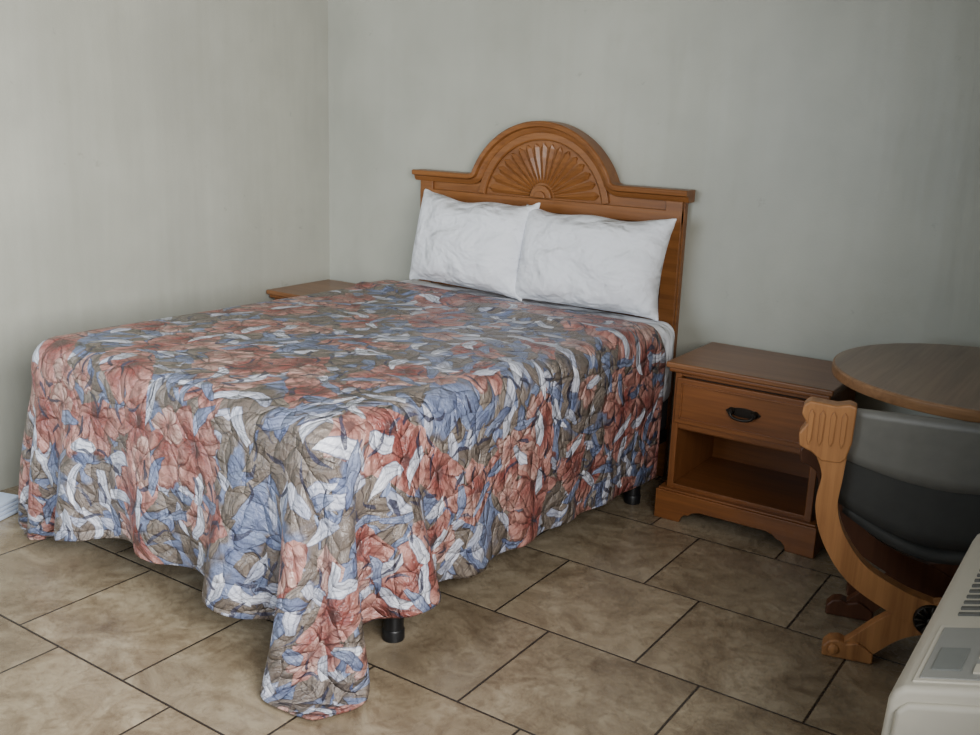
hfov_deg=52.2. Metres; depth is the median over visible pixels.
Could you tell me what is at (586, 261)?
pillow
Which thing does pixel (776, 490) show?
shelf
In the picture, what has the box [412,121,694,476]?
headboard
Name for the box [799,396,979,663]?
armchair
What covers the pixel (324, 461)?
bedspread
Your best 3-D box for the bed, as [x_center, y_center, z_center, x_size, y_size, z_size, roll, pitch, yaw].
[-0.390,0.200,3.635,1.391,0.690,1.859,13,18,36]
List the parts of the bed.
leg, leg, frame rail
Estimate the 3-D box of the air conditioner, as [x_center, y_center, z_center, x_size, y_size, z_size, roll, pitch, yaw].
[1.117,0.707,1.951,0.525,0.650,0.852,12,17,33]
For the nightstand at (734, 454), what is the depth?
3.59 m
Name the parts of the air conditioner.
control door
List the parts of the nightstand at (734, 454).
pull post, rail, dust panel, drawer, pull plate, pull post, moulding, panel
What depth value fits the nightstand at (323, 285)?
4.78 m
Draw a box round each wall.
[0,0,329,490]
[328,0,979,473]
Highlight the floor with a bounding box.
[0,474,921,734]
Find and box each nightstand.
[266,279,354,299]
[654,342,855,558]
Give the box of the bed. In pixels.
[382,279,674,642]
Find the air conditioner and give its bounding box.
[881,534,979,734]
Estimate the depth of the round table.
2.92 m
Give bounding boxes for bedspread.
[18,280,665,719]
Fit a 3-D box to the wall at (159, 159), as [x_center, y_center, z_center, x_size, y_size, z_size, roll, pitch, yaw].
[-2.162,-0.649,3.063,0.100,2.500,4.700,12,17,33]
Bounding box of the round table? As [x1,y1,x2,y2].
[832,343,979,595]
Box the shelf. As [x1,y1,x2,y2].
[673,456,808,519]
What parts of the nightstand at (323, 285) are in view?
moulding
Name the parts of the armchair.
leg, leg, leg, leg, panel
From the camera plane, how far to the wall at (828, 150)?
3.79 m
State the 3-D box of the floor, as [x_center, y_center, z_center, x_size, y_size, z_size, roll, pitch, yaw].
[-0.620,0.932,2.349,3.945,0.100,4.900,12,17,33]
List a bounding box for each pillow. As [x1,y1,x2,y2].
[409,188,539,300]
[515,204,676,320]
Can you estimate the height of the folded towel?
0.056 m
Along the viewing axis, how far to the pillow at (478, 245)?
4.14 m

